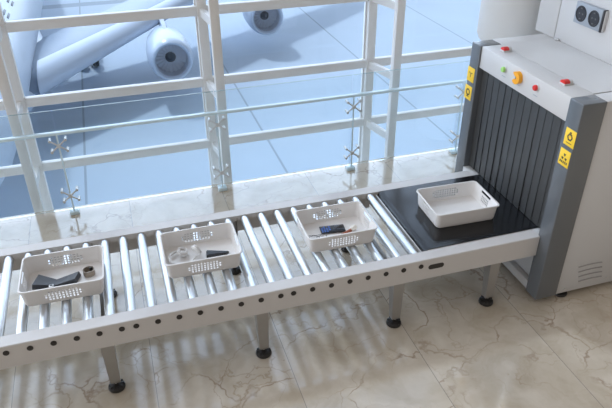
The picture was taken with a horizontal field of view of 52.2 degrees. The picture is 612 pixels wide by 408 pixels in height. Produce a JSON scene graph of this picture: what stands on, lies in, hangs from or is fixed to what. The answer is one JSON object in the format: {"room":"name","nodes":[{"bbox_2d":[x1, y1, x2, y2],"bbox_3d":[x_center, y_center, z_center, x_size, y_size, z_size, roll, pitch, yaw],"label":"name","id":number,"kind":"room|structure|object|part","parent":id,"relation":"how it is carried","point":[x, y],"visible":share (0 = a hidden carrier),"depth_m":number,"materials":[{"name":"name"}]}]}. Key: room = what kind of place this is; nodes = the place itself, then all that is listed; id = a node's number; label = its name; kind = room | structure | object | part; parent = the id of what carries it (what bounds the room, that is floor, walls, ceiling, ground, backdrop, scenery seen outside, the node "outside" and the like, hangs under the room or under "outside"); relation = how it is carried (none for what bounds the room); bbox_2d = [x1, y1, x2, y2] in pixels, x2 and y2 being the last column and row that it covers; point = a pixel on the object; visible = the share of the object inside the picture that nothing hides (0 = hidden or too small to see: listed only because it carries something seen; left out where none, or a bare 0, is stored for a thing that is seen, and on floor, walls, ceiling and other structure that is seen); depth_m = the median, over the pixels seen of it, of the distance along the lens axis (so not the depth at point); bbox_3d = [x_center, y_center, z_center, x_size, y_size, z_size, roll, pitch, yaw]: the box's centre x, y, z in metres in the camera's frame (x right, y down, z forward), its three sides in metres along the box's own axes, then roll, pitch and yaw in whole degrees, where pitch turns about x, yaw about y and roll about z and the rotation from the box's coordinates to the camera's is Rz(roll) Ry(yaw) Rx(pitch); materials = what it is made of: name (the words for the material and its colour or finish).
{"room":"airport terminal","nodes":[
{"label":"airport terminal","id":0,"kind":"room"},
{"bbox_2d":[0,146,611,407],"bbox_3d":[1.547,2.006,2.824,14.000,0.350,8.830,-10,33,-15],"label":"floor","id":1,"kind":"structure","parent":0,"point":[448,349],"depth_m":4.22,"materials":[{"name":"stone"}]},
{"bbox_2d":[0,61,467,219],"bbox_3d":[-0.936,-0.527,5.628,7.690,0.978,0.092,-10,33,-15],"label":"glass railing","id":2,"kind":"object","parent":1,"relation":"on","point":[73,211],"visible":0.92,"depth_m":5.62,"materials":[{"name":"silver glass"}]},
{"bbox_3d":[-2.708,-0.251,5.173,1.318,0.941,0.012,-10,33,-15],"label":"glass panel","id":3,"kind":"part","parent":2,"relation":"part of","materials":[{"name":"clear glass"}]},
{"bbox_3d":[-1.437,-0.469,5.510,1.323,0.941,0.012,-10,33,-15],"label":"glass panel","id":4,"kind":"part","parent":2,"relation":"part of","materials":[{"name":"clear glass"}]},
{"bbox_3d":[-0.937,-0.778,5.468,7.690,0.023,0.044,-10,33,-15],"label":"handrail","id":5,"kind":"part","parent":2,"relation":"part of","materials":[{"name":"silver metal"}]},
{"bbox_3d":[-0.183,-0.684,5.842,1.283,0.941,0.012,-10,33,-15],"label":"glass panel","id":6,"kind":"part","parent":2,"relation":"part of","materials":[{"name":"clear glass"}]},
{"bbox_3d":[0.987,-0.885,6.153,1.148,0.941,0.012,-10,33,-15],"label":"glass panel","id":7,"kind":"part","parent":2,"relation":"part of","materials":[{"name":"clear glass"}]},
{"bbox_2d":[0,0,471,212],"bbox_3d":[-0.907,1.649,7.597,7.132,18.000,0.535,-10,33,-15],"label":"window","id":8,"kind":"structure","parent":1,"relation":"on","point":[14,101],"depth_m":5.95,"materials":[{"name":"paint"}]},
{"bbox_3d":[-2.439,2.041,6.984,0.082,18.000,0.070,-10,33,-15],"label":"post","id":9,"kind":"part","parent":8,"relation":"part of","materials":[{"name":"metal"}]},
{"bbox_3d":[-2.561,1.814,7.347,0.088,18.000,0.090,-10,33,-15],"label":"post","id":10,"kind":"part","parent":8,"relation":"part of","materials":[{"name":"metal"}]},
{"bbox_3d":[-0.940,1.536,7.777,0.088,18.000,0.090,-10,33,-15],"label":"post","id":11,"kind":"part","parent":8,"relation":"part of","materials":[{"name":"metal"}]},
{"bbox_3d":[-0.765,1.754,7.428,0.082,18.000,0.070,-10,33,-15],"label":"post","id":12,"kind":"part","parent":8,"relation":"part of","materials":[{"name":"metal"}]},
{"bbox_3d":[0.667,1.260,8.203,0.088,18.000,0.090,-10,33,-15],"label":"post","id":13,"kind":"part","parent":8,"relation":"part of","materials":[{"name":"metal"}]},
{"bbox_3d":[0.889,1.470,7.867,0.082,18.000,0.070,-10,33,-15],"label":"post","id":14,"kind":"part","parent":8,"relation":"part of","materials":[{"name":"metal"}]},
{"bbox_2d":[0,171,539,392],"bbox_3d":[-0.833,0.596,4.247,4.939,0.544,1.023,-10,33,-15],"label":"conveyor","id":15,"kind":"object","parent":1,"relation":"on","point":[432,251],"visible":0.84,"depth_m":4.12,"materials":[{"name":"metal"}]},
{"bbox_2d":[17,245,103,305],"bbox_3d":[-1.502,0.444,3.884,0.494,0.120,0.375,-9,33,-14],"label":"basket","id":16,"kind":"object","parent":15,"relation":"on","point":[31,266],"visible":1,"depth_m":3.96,"materials":[{"name":"plastic"}]},
{"bbox_2d":[32,271,80,291],"bbox_3d":[-1.556,0.479,3.896,0.292,0.036,0.172,-10,33,-15],"label":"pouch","id":17,"kind":"object","parent":16,"relation":"in","point":[41,282],"visible":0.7,"depth_m":3.88,"materials":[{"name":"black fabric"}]},
{"bbox_2d":[83,266,94,277],"bbox_3d":[-1.378,0.431,3.968,0.072,0.040,0.072,-16,35,-23],"label":"watch","id":18,"kind":"object","parent":16,"relation":"in","point":[86,273],"visible":1,"depth_m":3.96,"materials":[{"name":"metal"}]},
{"bbox_3d":[-1.181,0.885,3.749,0.084,0.455,0.085,-10,33,-15],"label":"leg","id":19,"kind":"part","parent":15,"relation":"part of","materials":[{"name":"metal"}]},
{"bbox_2d":[159,222,241,278],"bbox_3d":[-0.690,0.304,4.101,0.494,0.120,0.375,-9,33,-14],"label":"basket","id":20,"kind":"object","parent":15,"relation":"on","point":[222,238],"visible":1,"depth_m":4.18,"materials":[{"name":"plastic"}]},
{"bbox_2d":[168,244,201,263],"bbox_3d":[-0.805,0.321,4.097,0.158,0.081,0.210,28,42,37],"label":"headphones","id":21,"kind":"object","parent":20,"relation":"in","point":[181,251],"visible":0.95,"depth_m":4.10,"materials":[{"name":"white plastic"}]},
{"bbox_2d":[177,247,187,256],"bbox_3d":[-0.814,0.315,4.125,0.072,0.048,0.082,-10,33,-15],"label":"ear cup","id":22,"kind":"object","parent":21,"relation":"on","point":[181,251],"depth_m":4.11,"materials":[{"name":"white plastic"}]},
{"bbox_2d":[191,244,201,254],"bbox_3d":[-0.722,0.300,4.120,0.060,0.072,0.079,-10,33,-15],"label":"ear cup","id":23,"kind":"object","parent":21,"relation":"on","point":[195,248],"depth_m":4.09,"materials":[{"name":"white plastic"}]},
{"bbox_2d":[206,250,228,257],"bbox_3d":[-0.585,0.322,4.131,0.160,0.044,0.071,-11,34,-17],"label":"case","id":24,"kind":"object","parent":20,"relation":"in","point":[209,253],"visible":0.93,"depth_m":4.12,"materials":[{"name":"black metal"}]},
{"bbox_3d":[-0.983,0.211,4.508,4.853,0.161,0.090,-10,33,-15],"label":"rail","id":25,"kind":"part","parent":15,"relation":"part of","materials":[{"name":"metal"}]},
{"bbox_3d":[-0.285,0.732,3.987,0.084,0.455,0.085,-10,33,-15],"label":"leg","id":26,"kind":"part","parent":15,"relation":"part of","materials":[{"name":"metal"}]},
{"bbox_3d":[-0.712,0.666,3.780,4.853,0.161,0.091,-10,33,-15],"label":"rail","id":27,"kind":"part","parent":15,"relation":"part of","materials":[{"name":"metal"}]},
{"bbox_2d":[295,201,377,251],"bbox_3d":[0.202,0.157,4.329,0.494,0.120,0.375,-9,33,-14],"label":"basket","id":28,"kind":"object","parent":15,"relation":"on","point":[352,213],"visible":1,"depth_m":4.40,"materials":[{"name":"plastic"}]},
{"bbox_2d":[319,224,345,233],"bbox_3d":[0.186,0.176,4.388,0.176,0.012,0.086,-6,33,-9],"label":"smartphone","id":29,"kind":"object","parent":28,"relation":"in","point":[332,228],"visible":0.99,"depth_m":4.37,"materials":[{"name":"black glass"}]},
{"bbox_2d":[342,225,356,233],"bbox_3d":[0.288,0.186,4.345,0.169,0.043,0.042,-23,39,-32],"label":"wooden brush","id":30,"kind":"object","parent":28,"relation":"in","point":[353,227],"visible":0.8,"depth_m":4.36,"materials":[{"name":"brown wood"}]},
{"bbox_3d":[0.607,0.579,4.223,0.084,0.455,0.085,-10,33,-15],"label":"leg","id":31,"kind":"part","parent":15,"relation":"part of","materials":[{"name":"metal"}]},
{"bbox_2d":[416,181,498,227],"bbox_3d":[1.093,0.002,4.550,0.494,0.120,0.375,-9,33,-13],"label":"basket","id":32,"kind":"object","parent":15,"relation":"on","point":[466,206],"visible":1,"depth_m":4.62,"materials":[{"name":"plastic"}]},
{"bbox_3d":[1.303,0.459,4.408,0.084,0.455,0.085,-10,33,-15],"label":"leg","id":33,"kind":"part","parent":15,"relation":"part of","materials":[{"name":"metal"}]},
{"bbox_2d":[477,0,543,40],"bbox_3d":[1.810,-1.835,5.225,0.630,3.600,0.630,-10,33,-15],"label":"round column","id":34,"kind":"structure","parent":1,"relation":"on","point":[497,19],"depth_m":5.13,"materials":[{"name":"white paint"}]},
{"bbox_2d":[454,0,611,299],"bbox_3d":[1.982,-0.710,4.607,1.182,2.350,1.400,-10,33,-15],"label":"scanner","id":35,"kind":"object","parent":1,"relation":"on","point":[536,124],"visible":0.95,"depth_m":4.36,"materials":[{"name":"silver metal"}]},
{"bbox_3d":[1.355,-0.225,5.144,0.064,0.120,0.160,-10,33,-15],"label":"sill","id":36,"kind":"part","parent":35,"relation":"part of","materials":[{"name":"grey metal"}]},
{"bbox_3d":[1.365,-0.575,5.104,0.176,1.509,0.122,-10,33,-15],"label":"portal post","id":37,"kind":"part","parent":35,"relation":"part of","materials":[{"name":"grey metal"}]},
{"bbox_3d":[1.580,0.173,4.939,0.130,0.377,1.030,-10,33,-15],"label":"panel","id":38,"kind":"part","parent":35,"relation":"part of","materials":[{"name":"white metal"}]},
{"bbox_2d":[512,71,522,83],"bbox_3d":[1.443,-0.860,4.263,0.030,0.086,0.076,-10,33,-15],"label":"switch","id":39,"kind":"object","parent":35,"relation":"attached to","point":[518,75],"depth_m":4.24,"materials":[{"name":"yellow plastic"}]},
{"bbox_3d":[1.918,-0.674,5.262,0.984,1.505,0.138,-10,33,-15],"label":"panel","id":40,"kind":"part","parent":35,"relation":"part of","materials":[{"name":"white metal"}]},
{"bbox_3d":[1.631,0.238,4.404,0.064,0.120,0.070,-10,33,-15],"label":"sill","id":41,"kind":"part","parent":35,"relation":"part of","materials":[{"name":"grey metal"}]},
{"bbox_3d":[1.542,-0.853,4.283,0.167,0.164,1.032,-10,33,-15],"label":"header panel","id":42,"kind":"part","parent":35,"relation":"part of","materials":[{"name":"white metal"}]},
{"bbox_2d":[535,0,561,37],"bbox_3d":[2.114,-1.714,4.747,0.530,0.800,0.237,-10,33,-15],"label":"hood","id":43,"kind":"object","parent":35,"relation":"attached to","point":[549,14],"depth_m":4.81,"materials":[{"name":"white metal"}]},
{"bbox_3d":[1.836,-0.973,4.326,0.456,0.009,1.019,-10,33,-15],"label":"panel","id":44,"kind":"part","parent":35,"relation":"part of","materials":[{"name":"white metal"}]},
{"bbox_2d":[560,79,569,83],"bbox_3d":[1.650,-0.782,3.976,0.042,0.021,0.051,-10,33,-15],"label":"warning lamp","id":45,"kind":"object","parent":35,"relation":"on","point":[564,81],"depth_m":3.96,"materials":[{"name":"red plastic"}]},
{"bbox_3d":[1.712,0.010,4.171,0.176,1.509,0.123,-10,33,-15],"label":"portal post","id":46,"kind":"part","parent":35,"relation":"part of","materials":[{"name":"grey metal"}]},
{"bbox_2d":[575,5,586,21],"bbox_3d":[1.946,-1.347,4.424,0.005,0.112,0.112,-10,33,-15],"label":"outlet","id":47,"kind":"object","parent":35,"relation":"attached to","point":[581,10],"depth_m":4.42,"materials":[{"name":"black plastic"}]},
{"bbox_2d":[554,0,611,64],"bbox_3d":[2.320,-1.369,4.196,0.530,0.800,1.118,-10,33,-15],"label":"hood","id":48,"kind":"object","parent":35,"relation":"attached to","point":[596,45],"depth_m":4.47,"materials":[{"name":"white metal"}]},
{"bbox_3d":[2.265,-0.090,4.329,0.984,1.505,0.126,-10,33,-15],"label":"panel","id":49,"kind":"part","parent":35,"relation":"part of","materials":[{"name":"white metal"}]},
{"bbox_2d":[573,1,605,31],"bbox_3d":[1.985,-1.316,4.375,0.036,0.148,0.269,-10,33,-15],"label":"double socket","id":50,"kind":"object","parent":35,"relation":"attached to","point":[589,15],"depth_m":4.34,"materials":[{"name":"grey plastic"}]},
{"bbox_2d":[588,10,599,26],"bbox_3d":[1.986,-1.280,4.317,0.005,0.112,0.112,-10,33,-15],"label":"outlet","id":51,"kind":"object","parent":35,"relation":"attached to","point":[593,15],"depth_m":4.31,"materials":[{"name":"black plastic"}]},
{"bbox_3d":[2.036,-1.240,4.252,0.025,0.144,0.008,-10,33,-15],"label":"socket frame","id":52,"kind":"part","parent":35,"relation":"part of","materials":[{"name":"silver metal"}]},
{"label":"outside","id":53,"kind":"structure","parent":0,"visible":0},
{"bbox_2d":[0,0,480,217],"bbox_3d":[-11.317,-77.095,150.485,320.000,0.500,317.670,-10,33,-15],"label":"ground","id":54,"kind":"structure","parent":53,"point":[307,35],"depth_m":36.50,"materials":[{"name":"concrete"}]},
{"bbox_2d":[0,0,282,185],"bbox_3d":[-18.840,-17.800,49.204,53.132,6.844,50.873,21,38,30],"label":"airliner","id":55,"kind":"object","parent":54,"relation":"on","point":[43,63],"visible":0.78,"depth_m":35.16,"materials":[{"name":"paint"}]}
]}

